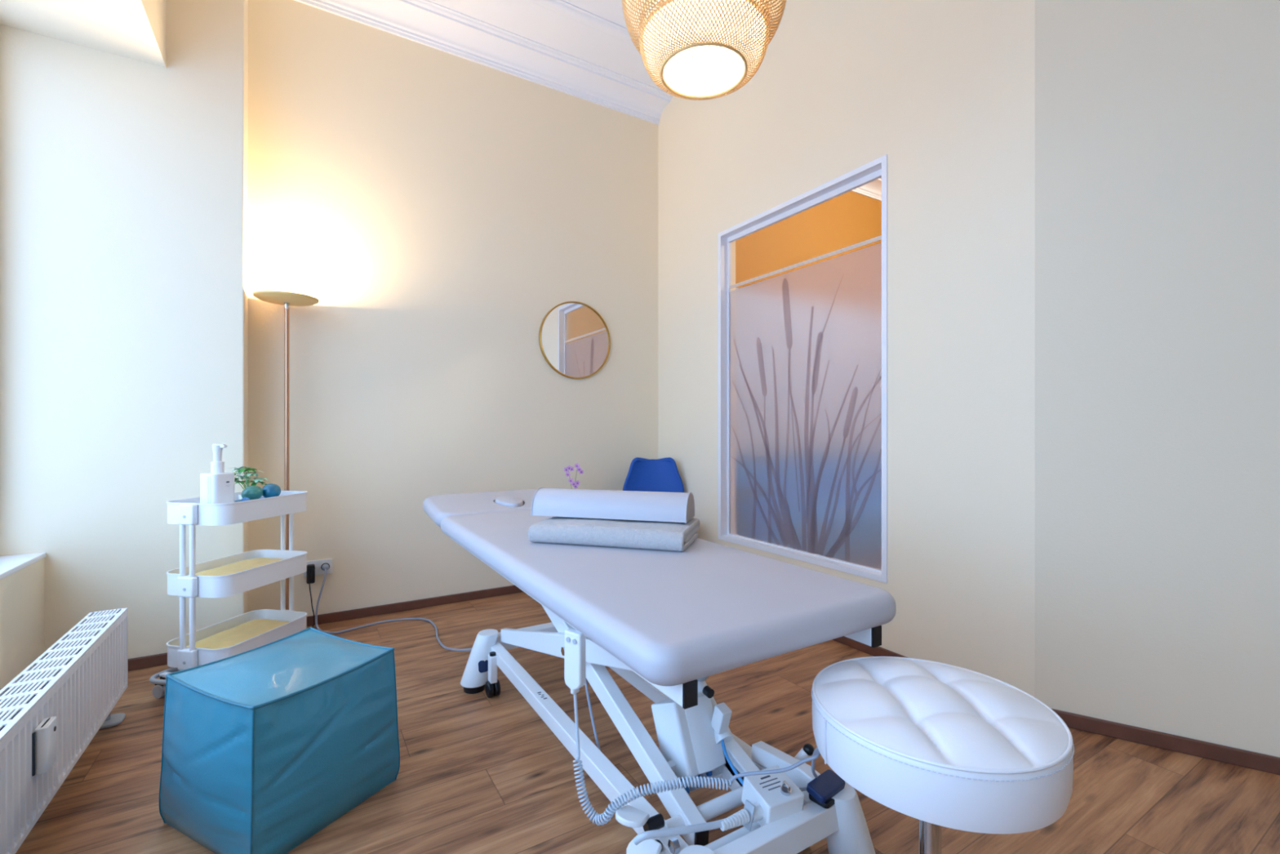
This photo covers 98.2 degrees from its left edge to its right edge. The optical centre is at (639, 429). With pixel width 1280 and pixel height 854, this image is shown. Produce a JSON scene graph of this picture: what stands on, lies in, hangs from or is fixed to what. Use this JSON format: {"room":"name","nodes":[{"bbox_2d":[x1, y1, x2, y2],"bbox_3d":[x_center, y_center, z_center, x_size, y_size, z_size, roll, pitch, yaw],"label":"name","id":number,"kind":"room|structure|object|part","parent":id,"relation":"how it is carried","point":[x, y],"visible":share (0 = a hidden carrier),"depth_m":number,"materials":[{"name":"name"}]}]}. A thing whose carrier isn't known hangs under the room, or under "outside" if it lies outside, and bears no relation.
{"room":"massage therapy room","nodes":[
{"label":"massage therapy room","id":0,"kind":"room"},
{"bbox_2d":[0,557,44,689],"bbox_3d":[-1.101,0.788,-0.308,0.400,0.524,5.824,0,0,-31],"label":"wall","id":1,"kind":"structure","parent":0,"point":[22,591],"depth_m":2.08,"materials":[{"name":"beige paint"}]},
{"bbox_2d":[0,552,45,579],"bbox_3d":[-1.490,0.516,0.333,0.406,0.020,4.324,0,0,-31],"label":"windowsill","id":2,"kind":"structure","parent":1,"relation":"on","point":[9,564],"depth_m":2.12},
{"bbox_2d":[0,0,166,67],"bbox_3d":[-0.936,-2.004,-0.207,0.786,0.772,5.824,0,0,-31],"label":"lintel","id":3,"kind":"object","parent":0,"point":[135,29],"visible":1,"depth_m":2.22,"materials":[{"name":"beige paint"}]},
{"bbox_2d":[0,0,248,658],"bbox_3d":[-2.448,-0.670,2.535,1.070,3.440,0.432,0,0,-31],"label":"wall pillar","id":4,"kind":"structure","parent":0,"point":[124,180],"depth_m":2.40,"materials":[{"name":"beige paint"}]},
{"bbox_2d":[127,652,167,671],"bbox_3d":[-2.161,1.024,2.449,0.670,0.051,0.014,0,0,-31],"label":"baseboard","id":5,"kind":"structure","parent":4,"relation":"attached to","point":[142,662],"depth_m":2.44,"materials":[{"name":"brown wood"}]},
{"bbox_2d":[428,0,672,93],"bbox_3d":[1.701,-2.440,1.627,7.800,0.100,6.400,0,0,-31],"label":"ceiling","id":6,"kind":"structure","parent":0,"point":[526,19],"depth_m":3.30,"materials":[{"name":"white paint"}]},
{"bbox_2d":[526,0,638,45],"bbox_3d":[-0.646,-2.385,3.013,2.503,0.030,0.095,0,0,-31],"label":"trim","id":7,"kind":"structure","parent":6,"relation":"attached to","point":[562,7],"depth_m":3.21,"materials":[{"name":"white paint"}]},
{"bbox_2d":[622,0,786,100],"bbox_3d":[0.199,-1.750,1.734,0.529,1.280,0.529,0,0,-31],"label":"pendant lamp","id":8,"kind":"object","parent":6,"relation":"hanging from","point":[692,50],"visible":1,"depth_m":1.65,"materials":[{"name":"beige wicker"}]},
{"bbox_3d":[0.199,-1.399,1.734,0.514,0.357,0.514,0,0,-31],"label":"lamp shade","id":9,"kind":"part","parent":8,"relation":"part of","materials":[{"name":"beige wicker"}]},
{"bbox_2d":[663,45,744,94],"bbox_3d":[0.199,-1.121,1.734,0.250,0.001,0.250,0,0,-31],"label":"diffuser","id":10,"kind":"object","parent":8,"relation":"attached to","point":[717,48],"depth_m":1.73,"materials":[{"name":"white plastic"}]},
{"bbox_2d":[248,0,881,616],"bbox_3d":[0.690,-0.670,4.591,6.430,3.440,0.200,0,0,-31],"label":"wall","id":11,"kind":"structure","parent":0,"point":[435,206],"depth_m":3.28,"materials":[{"name":"beige paint"}]},
{"bbox_2d":[303,558,332,576],"bbox_3d":[-1.733,0.744,2.984,0.136,0.080,0.012,0,0,-31],"label":"wall socket","id":12,"kind":"object","parent":11,"relation":"attached to","point":[318,563],"visible":0.65,"depth_m":2.99,"materials":[{"name":"white plastic"}]},
{"bbox_2d":[306,564,315,627],"bbox_3d":[-1.752,0.885,2.890,0.068,0.330,0.157,0,0,12],"label":"plug","id":13,"kind":"object","parent":12,"relation":"attached to","point":[310,567],"visible":0.8,"depth_m":2.93,"materials":[{"name":"black plastic"}]},
{"bbox_3d":[-1.748,0.931,2.881,0.061,0.238,0.143,0,0,20],"label":"cord","id":14,"kind":"part","parent":13,"relation":"part of","materials":[{"name":"black plastic"}]},
{"bbox_2d":[306,585,523,626],"bbox_3d":[-0.929,1.024,3.475,2.503,0.051,0.014,0,0,-31],"label":"baseboard","id":15,"kind":"structure","parent":11,"relation":"attached to","point":[451,598],"depth_m":3.22,"materials":[{"name":"brown wood"}]},
{"bbox_2d":[293,0,673,124],"bbox_3d":[-0.879,-2.339,3.394,2.503,0.142,0.205,0,0,-31],"label":"trim","id":16,"kind":"structure","parent":11,"relation":"attached to","point":[428,23],"depth_m":3.42,"materials":[{"name":"white paint"}]},
{"bbox_2d":[538,301,610,378],"bbox_3d":[-0.436,-0.605,3.772,0.526,0.526,0.022,0,0,-31],"label":"wall mirror","id":17,"kind":"object","parent":11,"relation":"attached to","point":[575,340],"visible":1,"depth_m":3.77,"materials":[{"name":"gold metal"}]},
{"bbox_2d":[851,177,881,201],"bbox_3d":[1.837,-2.339,5.056,3.587,0.142,0.205,0,0,-31],"label":"ceiling","id":18,"kind":"structure","parent":11,"relation":"attached to","point":[873,189],"depth_m":5.36,"materials":[{"name":"white paint"}]},
{"bbox_2d":[15,591,1279,853],"bbox_3d":[1.701,1.100,1.627,7.800,0.100,6.400,0,0,-31],"label":"floor","id":19,"kind":"structure","parent":0,"point":[478,773],"depth_m":1.66,"materials":[{"name":"brown wood"}]},
{"bbox_2d":[0,607,127,853],"bbox_3d":[-1.322,0.857,1.014,0.107,0.386,2.410,0,0,-31],"label":"radiator","id":20,"kind":"object","parent":19,"relation":"on","point":[78,681],"visible":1,"depth_m":1.52,"materials":[{"name":"metal"}]},
{"bbox_2d":[31,715,56,776],"bbox_3d":[-1.468,0.780,1.367,0.027,0.110,0.074,0,0,-31],"label":"meter","id":21,"kind":"object","parent":20,"relation":"attached to","point":[44,735],"visible":1,"depth_m":1.35,"materials":[{"name":"white plastic"}]},
{"bbox_3d":[-1.459,0.781,1.332,0.006,0.102,0.006,0,0,-31],"label":"mounting plate","id":22,"kind":"part","parent":21,"relation":"part of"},
{"bbox_3d":[-1.365,0.814,0.986,0.006,0.288,2.407,0,0,-31],"label":"panel","id":23,"kind":"part","parent":20,"relation":"part of","materials":[{"name":"metal"}]},
{"bbox_2d":[0,608,127,740],"bbox_3d":[-1.323,0.666,1.011,0.102,0.004,2.407,0,0,-31],"label":"grille","id":24,"kind":"object","parent":20,"relation":"attached to","point":[11,726],"depth_m":1.54,"materials":[{"name":"metal"}]},
{"bbox_3d":[-1.898,1.044,1.985,0.075,0.012,0.090,0,0,-31],"label":"foot plate","id":25,"kind":"part","parent":20,"relation":"part of","materials":[{"name":"grey plastic"}]},
{"bbox_2d":[149,490,307,697],"bbox_3d":[-1.710,0.669,2.383,0.304,0.762,0.578,0,0,11],"label":"trolley","id":26,"kind":"object","parent":19,"relation":"on","point":[184,582],"visible":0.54,"depth_m":2.24,"materials":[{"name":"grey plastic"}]},
{"bbox_3d":[-1.754,0.967,2.162,0.302,0.018,0.128,0,0,11],"label":"bumper frame","id":27,"kind":"part","parent":26,"relation":"part of","materials":[{"name":"grey plastic"}]},
{"bbox_3d":[-1.754,0.967,2.162,0.276,0.010,0.024,0,0,11],"label":"foot rail","id":28,"kind":"part","parent":26,"relation":"part of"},
{"bbox_3d":[-1.779,0.633,2.156,0.019,0.683,0.019,0,0,11],"label":"post","id":29,"kind":"part","parent":26,"relation":"part of","materials":[{"name":"white metal"}]},
{"bbox_3d":[-1.734,0.633,2.147,0.019,0.683,0.019,0,0,11],"label":"post","id":30,"kind":"part","parent":26,"relation":"part of","materials":[{"name":"white metal"}]},
{"bbox_2d":[200,444,234,503],"bbox_3d":[-1.715,0.214,2.251,0.091,0.309,0.090,0,0,17],"label":"pump bottle","id":31,"kind":"object","parent":26,"relation":"on","point":[216,486],"visible":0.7,"depth_m":2.23,"materials":[{"name":"white plastic"}]},
{"bbox_2d":[166,490,307,525],"bbox_3d":[-1.710,0.331,2.383,0.304,0.085,0.452,0,0,11],"label":"tray","id":32,"kind":"object","parent":26,"relation":"on","point":[288,502],"depth_m":2.24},
{"bbox_2d":[166,549,307,597],"bbox_3d":[-1.710,0.611,2.383,0.304,0.085,0.452,0,0,11],"label":"tray","id":33,"kind":"object","parent":26,"relation":"on","point":[294,562],"depth_m":2.30,"materials":[{"name":"white metal"}]},
{"bbox_2d":[166,608,307,667],"bbox_3d":[-1.710,0.893,2.383,0.304,0.085,0.452,0,0,11],"label":"tray","id":34,"kind":"object","parent":26,"relation":"on","point":[298,620],"depth_m":2.36,"materials":[{"name":"white metal"}]},
{"bbox_2d":[186,618,289,648],"bbox_3d":[-1.710,0.899,2.383,0.256,0.065,0.400,0,0,11],"label":"liner","id":35,"kind":"object","parent":26,"relation":"on","point":[245,631],"visible":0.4,"depth_m":2.35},
{"bbox_2d":[195,557,284,575],"bbox_3d":[-1.710,0.617,2.383,0.256,0.065,0.400,0,0,11],"label":"folded towel","id":36,"kind":"object","parent":26,"relation":"on","point":[243,565],"visible":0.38,"depth_m":2.38,"materials":[{"name":"yellow fabric"}]},
{"bbox_2d":[229,466,268,499],"bbox_3d":[-1.785,0.269,2.507,0.276,0.201,0.092,0,0,8],"label":"potted plant","id":37,"kind":"object","parent":26,"relation":"on","point":[239,470],"visible":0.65,"depth_m":2.50,"materials":[{"name":"green plant"}]},
{"bbox_3d":[-1.687,0.633,2.619,0.019,0.683,0.019,0,0,11],"label":"post","id":38,"kind":"part","parent":26,"relation":"part of","materials":[{"name":"white metal"}]},
{"bbox_3d":[-1.642,0.633,2.610,0.019,0.683,0.019,0,0,11],"label":"post","id":39,"kind":"part","parent":26,"relation":"part of","materials":[{"name":"white metal"}]},
{"bbox_3d":[-1.660,0.337,2.406,0.154,0.064,0.217,0,0,11],"label":"dish","id":40,"kind":"object","parent":26,"relation":"on","visible":0},
{"bbox_2d":[240,497,249,501],"bbox_3d":[-1.659,0.298,2.332,0.026,0.026,0.030,0,0,3],"label":"pebble","id":41,"kind":"object","parent":40,"relation":"on","point":[243,499],"visible":0.55,"depth_m":2.32,"materials":[{"name":"blue stone"}]},
{"bbox_2d":[240,485,262,499],"bbox_3d":[-1.677,0.277,2.397,0.082,0.067,0.070,0,0,13],"label":"egg","id":42,"kind":"object","parent":40,"relation":"on","point":[252,492],"visible":0.78,"depth_m":2.37,"materials":[{"name":"teal stone"}]},
{"bbox_2d":[262,483,280,497],"bbox_3d":[-1.638,0.276,2.462,0.072,0.069,0.076,0,0,11],"label":"egg","id":43,"kind":"object","parent":40,"relation":"on","point":[270,490],"visible":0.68,"depth_m":2.44,"materials":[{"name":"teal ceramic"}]},
{"bbox_2d":[159,626,399,853],"bbox_3d":[-1.001,0.844,1.571,0.454,0.413,0.454,0,0,26],"label":"pouf","id":44,"kind":"object","parent":19,"relation":"on","point":[264,747],"visible":1,"depth_m":1.42,"materials":[{"name":"blue leather"}]},
{"bbox_2d":[252,290,319,609],"bbox_3d":[-1.774,0.194,2.783,0.282,1.713,0.282,0,0,-31],"label":"floor lamp","id":45,"kind":"object","parent":19,"relation":"on","point":[287,299],"visible":0.73,"depth_m":2.77,"materials":[{"name":"gold metal"}]},
{"bbox_2d":[315,563,471,651],"bbox_3d":[-1.113,0.889,2.779,1.250,0.323,0.399,0,0,30],"label":"power cord","id":46,"kind":"object","parent":19,"relation":"on","point":[325,566],"visible":0.96,"depth_m":2.93,"materials":[{"name":"plastic"}]},
{"bbox_2d":[622,457,684,492],"bbox_3d":[0.094,0.624,3.638,0.456,0.859,0.497,0,0,0],"label":"chair","id":47,"kind":"object","parent":19,"relation":"on","point":[662,474],"visible":0.44,"depth_m":3.82,"materials":[{"name":"blue plastic"}]},
{"bbox_2d":[422,488,896,853],"bbox_3d":[-0.255,0.693,2.059,0.691,0.714,2.222,0,0,-31],"label":"table","id":48,"kind":"object","parent":19,"relation":"on","point":[665,622],"visible":0.95,"depth_m":1.30,"materials":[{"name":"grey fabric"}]},
{"bbox_3d":[-0.651,0.928,2.252,0.152,0.187,0.110,0,0,-31],"label":"leg","id":49,"kind":"part","parent":48,"relation":"part of","materials":[{"name":"white plastic"}]},
{"bbox_3d":[-0.233,0.688,1.751,0.026,0.379,1.270,0,0,-31],"label":"lift arm","id":50,"kind":"part","parent":48,"relation":"part of"},
{"bbox_3d":[-0.144,0.678,1.267,0.011,0.138,0.040,0,0,-16],"label":"straight cord","id":51,"kind":"part","parent":48,"relation":"part of","materials":[{"name":"white plastic"}]},
{"bbox_3d":[-0.244,0.901,1.697,0.045,0.047,1.430,0,0,-31],"label":"rail","id":52,"kind":"part","parent":48,"relation":"part of","materials":[{"name":"white metal"}]},
{"bbox_2d":[528,516,699,551],"bbox_3d":[-0.079,0.341,1.884,0.523,0.069,0.298,0,0,16],"label":"folded towel","id":53,"kind":"object","parent":48,"relation":"on","point":[636,534],"visible":0.92,"depth_m":1.76,"materials":[{"name":"white fabric"}]},
{"bbox_2d":[530,487,694,523],"bbox_3d":[-0.096,0.258,1.940,0.556,0.093,0.153,0,0,16],"label":"bolster","id":54,"kind":"object","parent":53,"relation":"on","point":[659,506],"visible":1,"depth_m":1.88,"materials":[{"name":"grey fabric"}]},
{"bbox_3d":[0.170,0.259,1.864,0.003,0.087,0.148,0,0,16],"label":"panel","id":55,"kind":"part","parent":54,"relation":"part of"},
{"bbox_3d":[-0.185,0.697,1.746,0.041,0.468,1.228,0,0,-31],"label":"lift arm","id":56,"kind":"part","parent":48,"relation":"part of"},
{"bbox_3d":[-0.020,0.826,1.181,0.068,0.023,0.062,0,0,34],"label":"foot lever","id":57,"kind":"part","parent":48,"relation":"part of","materials":[{"name":"white plastic"}]},
{"bbox_3d":[0.005,0.857,1.123,0.068,0.029,0.061,0,0,39],"label":"foot lever","id":58,"kind":"part","parent":48,"relation":"part of","materials":[{"name":"white plastic"}]},
{"bbox_3d":[0.021,0.801,1.205,0.353,0.119,0.060,0,0,8],"label":"coiled cord","id":59,"kind":"part","parent":48,"relation":"part of","materials":[{"name":"white plastic"}]},
{"bbox_3d":[-0.131,0.414,1.857,0.691,0.078,1.750,0,0,-31],"label":"mattress","id":60,"kind":"part","parent":48,"relation":"part of","materials":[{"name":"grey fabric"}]},
{"bbox_3d":[0.129,0.877,1.436,0.172,0.065,0.015,0,0,-31],"label":"cross plate","id":61,"kind":"part","parent":48,"relation":"part of","materials":[{"name":"white metal"}]},
{"bbox_3d":[0.080,0.928,1.057,0.152,0.187,0.110,0,0,-31],"label":"leg","id":62,"kind":"part","parent":48,"relation":"part of","materials":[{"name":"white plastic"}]},
{"bbox_3d":[0.176,0.640,1.538,0.073,0.121,0.114,0,0,-31],"label":"motor","id":63,"kind":"part","parent":48,"relation":"part of","materials":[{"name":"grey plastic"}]},
{"bbox_3d":[0.231,0.890,1.337,0.410,0.034,0.034,0,0,-31],"label":"pivot rod","id":64,"kind":"part","parent":48,"relation":"part of","materials":[{"name":"white metal"}]},
{"bbox_3d":[0.133,0.911,1.430,0.172,0.014,0.040,0,0,-31],"label":"cross plate","id":65,"kind":"part","parent":48,"relation":"part of","materials":[{"name":"white metal"}]},
{"bbox_3d":[0.180,0.691,1.458,0.024,0.026,0.022,0,0,-31],"label":"black knob","id":66,"kind":"part","parent":48,"relation":"part of","materials":[{"name":"plastic"}]},
{"bbox_3d":[0.067,0.901,1.888,0.045,0.047,1.430,0,0,-31],"label":"rail","id":67,"kind":"part","parent":48,"relation":"part of","materials":[{"name":"white metal"}]},
{"bbox_3d":[-0.004,0.697,1.857,0.041,0.468,1.228,0,0,-31],"label":"lift arm","id":68,"kind":"part","parent":48,"relation":"part of"},
{"bbox_3d":[0.234,0.834,1.198,0.019,0.048,0.028,0,0,-31],"label":"clamp plate","id":69,"kind":"part","parent":48,"relation":"part of","materials":[{"name":"grey plastic"}]},
{"bbox_3d":[0.264,0.898,1.246,0.370,0.030,0.030,0,0,-31],"label":"pivot rod","id":70,"kind":"part","parent":48,"relation":"part of","materials":[{"name":"white metal"}]},
{"bbox_3d":[0.328,0.742,1.193,0.247,0.152,0.127,0,0,-24],"label":"straight cord","id":71,"kind":"part","parent":48,"relation":"part of","materials":[{"name":"white plastic"}]},
{"bbox_2d":[780,785,791,795],"bbox_3d":[0.325,0.803,1.233,0.023,0.011,0.024,0,0,-31],"label":"switch","id":72,"kind":"object","parent":48,"relation":"attached to","point":[785,790],"depth_m":1.23,"materials":[{"name":"silver metal"}]},
{"bbox_3d":[0.373,0.846,1.377,0.035,0.063,0.240,0,0,-31],"label":"lever","id":73,"kind":"part","parent":48,"relation":"part of","materials":[{"name":"white metal"}]},
{"bbox_3d":[0.407,0.860,1.433,0.062,0.066,0.024,0,0,-5],"label":"lever arm","id":74,"kind":"part","parent":48,"relation":"part of"},
{"bbox_3d":[0.436,0.828,1.433,0.028,0.028,0.028,0,0,-31],"label":"lever knob","id":75,"kind":"part","parent":48,"relation":"part of","materials":[{"name":"black plastic"}]},
{"bbox_3d":[0.489,0.928,1.308,0.152,0.187,0.110,0,0,-31],"label":"leg","id":76,"kind":"part","parent":48,"relation":"part of","materials":[{"name":"white plastic"}]},
{"bbox_2d":[811,656,1074,853],"bbox_3d":[0.522,0.761,1.029,0.478,0.578,0.460,0,0,-31],"label":"stool","id":77,"kind":"object","parent":19,"relation":"on","point":[938,744],"visible":1,"depth_m":0.89,"materials":[{"name":"white leather"}]},
{"bbox_3d":[-0.430,0.842,3.547,0.340,0.419,0.340,0,0,-31],"label":"side table","id":78,"kind":"object","parent":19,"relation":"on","visible":0},
{"bbox_2d":[564,462,583,488],"bbox_3d":[-0.432,0.424,3.547,0.220,0.417,0.218,0,0,-3],"label":"orchid","id":79,"kind":"object","parent":78,"relation":"on","point":[575,484],"visible":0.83,"depth_m":3.53,"materials":[{"name":"purple plant"}]},
{"bbox_2d":[657,0,1035,697],"bbox_3d":[0.792,-0.670,3.195,0.140,3.440,2.688,0,0,-31],"label":"wall","id":80,"kind":"structure","parent":0,"point":[944,89],"depth_m":2.39,"materials":[{"name":"beige paint"}]},
{"bbox_2d":[718,154,887,582],"bbox_3d":[0.847,-0.275,3.046,0.091,1.945,1.191,0,0,-31],"label":"window","id":81,"kind":"structure","parent":80,"relation":"in","point":[802,353],"depth_m":2.98,"materials":[{"name":"glass"}]},
{"bbox_3d":[0.640,0.178,3.411,0.001,0.966,0.220,0,0,-31],"label":"reed blade","id":82,"kind":"part","parent":81,"relation":"part of","materials":[{"name":"white glass"}]},
{"bbox_3d":[0.686,0.321,3.335,0.001,0.695,0.423,0,0,-31],"label":"reed blade","id":83,"kind":"part","parent":81,"relation":"part of","materials":[{"name":"grey glass"}]},
{"bbox_3d":[0.700,0.417,3.312,0.001,0.500,0.484,0,0,-31],"label":"reed blade","id":84,"kind":"part","parent":81,"relation":"part of","materials":[{"name":"glass"}]},
{"bbox_3d":[0.713,0.040,3.293,0.001,1.218,0.478,0,0,-31],"label":"reed blade","id":85,"kind":"part","parent":81,"relation":"part of","materials":[{"name":"grey glass"}]},
{"bbox_3d":[0.745,0.233,3.238,0.001,0.854,0.058,0,0,-31],"label":"reed blade","id":86,"kind":"part","parent":81,"relation":"part of","materials":[{"name":"grey glass"}]},
{"bbox_3d":[0.749,0.132,3.233,0.001,1.070,0.507,0,0,-31],"label":"reed blade","id":87,"kind":"part","parent":81,"relation":"part of","materials":[{"name":"white glass"}]},
{"bbox_3d":[0.809,0.087,3.135,0.001,1.138,0.180,0,0,-31],"label":"reed blade","id":88,"kind":"part","parent":81,"relation":"part of","materials":[{"name":"grey glass"}]},
{"bbox_3d":[0.836,0.100,3.089,0.001,1.127,0.100,0,0,-31],"label":"reed blade","id":89,"kind":"part","parent":81,"relation":"part of","materials":[{"name":"white glass"}]},
{"bbox_3d":[0.854,0.000,3.058,0.001,0.901,0.075,0,0,-31],"label":"reed blade","id":90,"kind":"part","parent":81,"relation":"part of","materials":[{"name":"grey glass"}]},
{"bbox_3d":[0.864,0.117,3.047,0.001,1.086,0.135,0,0,-31],"label":"reed blade","id":91,"kind":"part","parent":81,"relation":"part of","materials":[{"name":"grey"}]},
{"bbox_3d":[0.907,0.005,2.977,0.001,1.319,0.066,0,0,-31],"label":"reed blade","id":92,"kind":"part","parent":81,"relation":"part of","materials":[{"name":"grey glass"}]},
{"bbox_3d":[0.944,0.260,2.913,0.001,0.732,0.135,0,0,-31],"label":"reed blade","id":93,"kind":"part","parent":81,"relation":"part of","materials":[{"name":"grey glass"}]},
{"bbox_3d":[0.944,0.150,2.916,0.001,1.016,0.128,0,0,-31],"label":"reed blade","id":94,"kind":"part","parent":81,"relation":"part of","materials":[{"name":"grey glass"}]},
{"bbox_3d":[0.958,-0.137,2.889,0.001,1.287,0.251,0,0,-31],"label":"reed blade","id":95,"kind":"part","parent":81,"relation":"part of","materials":[{"name":"grey glass"}]},
{"bbox_3d":[0.985,0.330,2.849,0.001,0.655,0.198,0,0,-31],"label":"reed blade","id":96,"kind":"part","parent":81,"relation":"part of","materials":[{"name":"glass"}]},
{"bbox_3d":[0.990,0.172,2.841,0.001,0.979,0.303,0,0,-31],"label":"reed blade","id":97,"kind":"part","parent":81,"relation":"part of","materials":[{"name":"grey"}]},
{"bbox_3d":[1.037,0.295,2.760,0.001,0.739,0.368,0,0,-31],"label":"reed blade","id":98,"kind":"part","parent":81,"relation":"part of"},
{"bbox_3d":[1.047,0.318,2.747,0.001,0.741,0.341,0,0,-31],"label":"reed blade","id":99,"kind":"part","parent":81,"relation":"part of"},
{"bbox_3d":[1.050,0.386,2.742,0.001,0.591,0.328,0,0,-31],"label":"reed blade","id":100,"kind":"part","parent":81,"relation":"part of","materials":[{"name":"glass"}]},
{"bbox_3d":[1.080,0.364,2.692,0.001,0.356,0.209,0,0,-31],"label":"reed blade","id":101,"kind":"part","parent":81,"relation":"part of","materials":[{"name":"glass"}]},
{"bbox_3d":[1.082,0.204,2.690,0.001,0.911,0.208,0,0,-31],"label":"reed blade","id":102,"kind":"part","parent":81,"relation":"part of","materials":[{"name":"white glass"}]},
{"bbox_3d":[1.093,0.023,2.668,0.001,0.648,0.172,0,0,-31],"label":"reed blade","id":103,"kind":"part","parent":81,"relation":"part of","materials":[{"name":"grey glass"}]},
{"bbox_2d":[832,635,909,657],"bbox_3d":[0.778,1.024,3.070,0.014,0.051,2.488,0,0,-31],"label":"baseboard","id":104,"kind":"structure","parent":80,"relation":"attached to","point":[877,651],"depth_m":2.59,"materials":[{"name":"brown wood"}]},
{"bbox_2d":[1035,0,1279,757],"bbox_3d":[3.169,-0.670,1.017,3.998,3.440,0.140,0,0,32],"label":"wall","id":105,"kind":"structure","parent":0,"point":[1157,122],"depth_m":1.83,"materials":[{"name":"beige paint"}]},
{"bbox_2d":[1051,708,1279,774],"bbox_3d":[3.128,1.024,0.952,3.998,0.051,0.014,0,0,32],"label":"baseboard","id":106,"kind":"structure","parent":105,"relation":"attached to","point":[1239,757],"depth_m":1.80,"materials":[{"name":"brown wood"}]}
]}

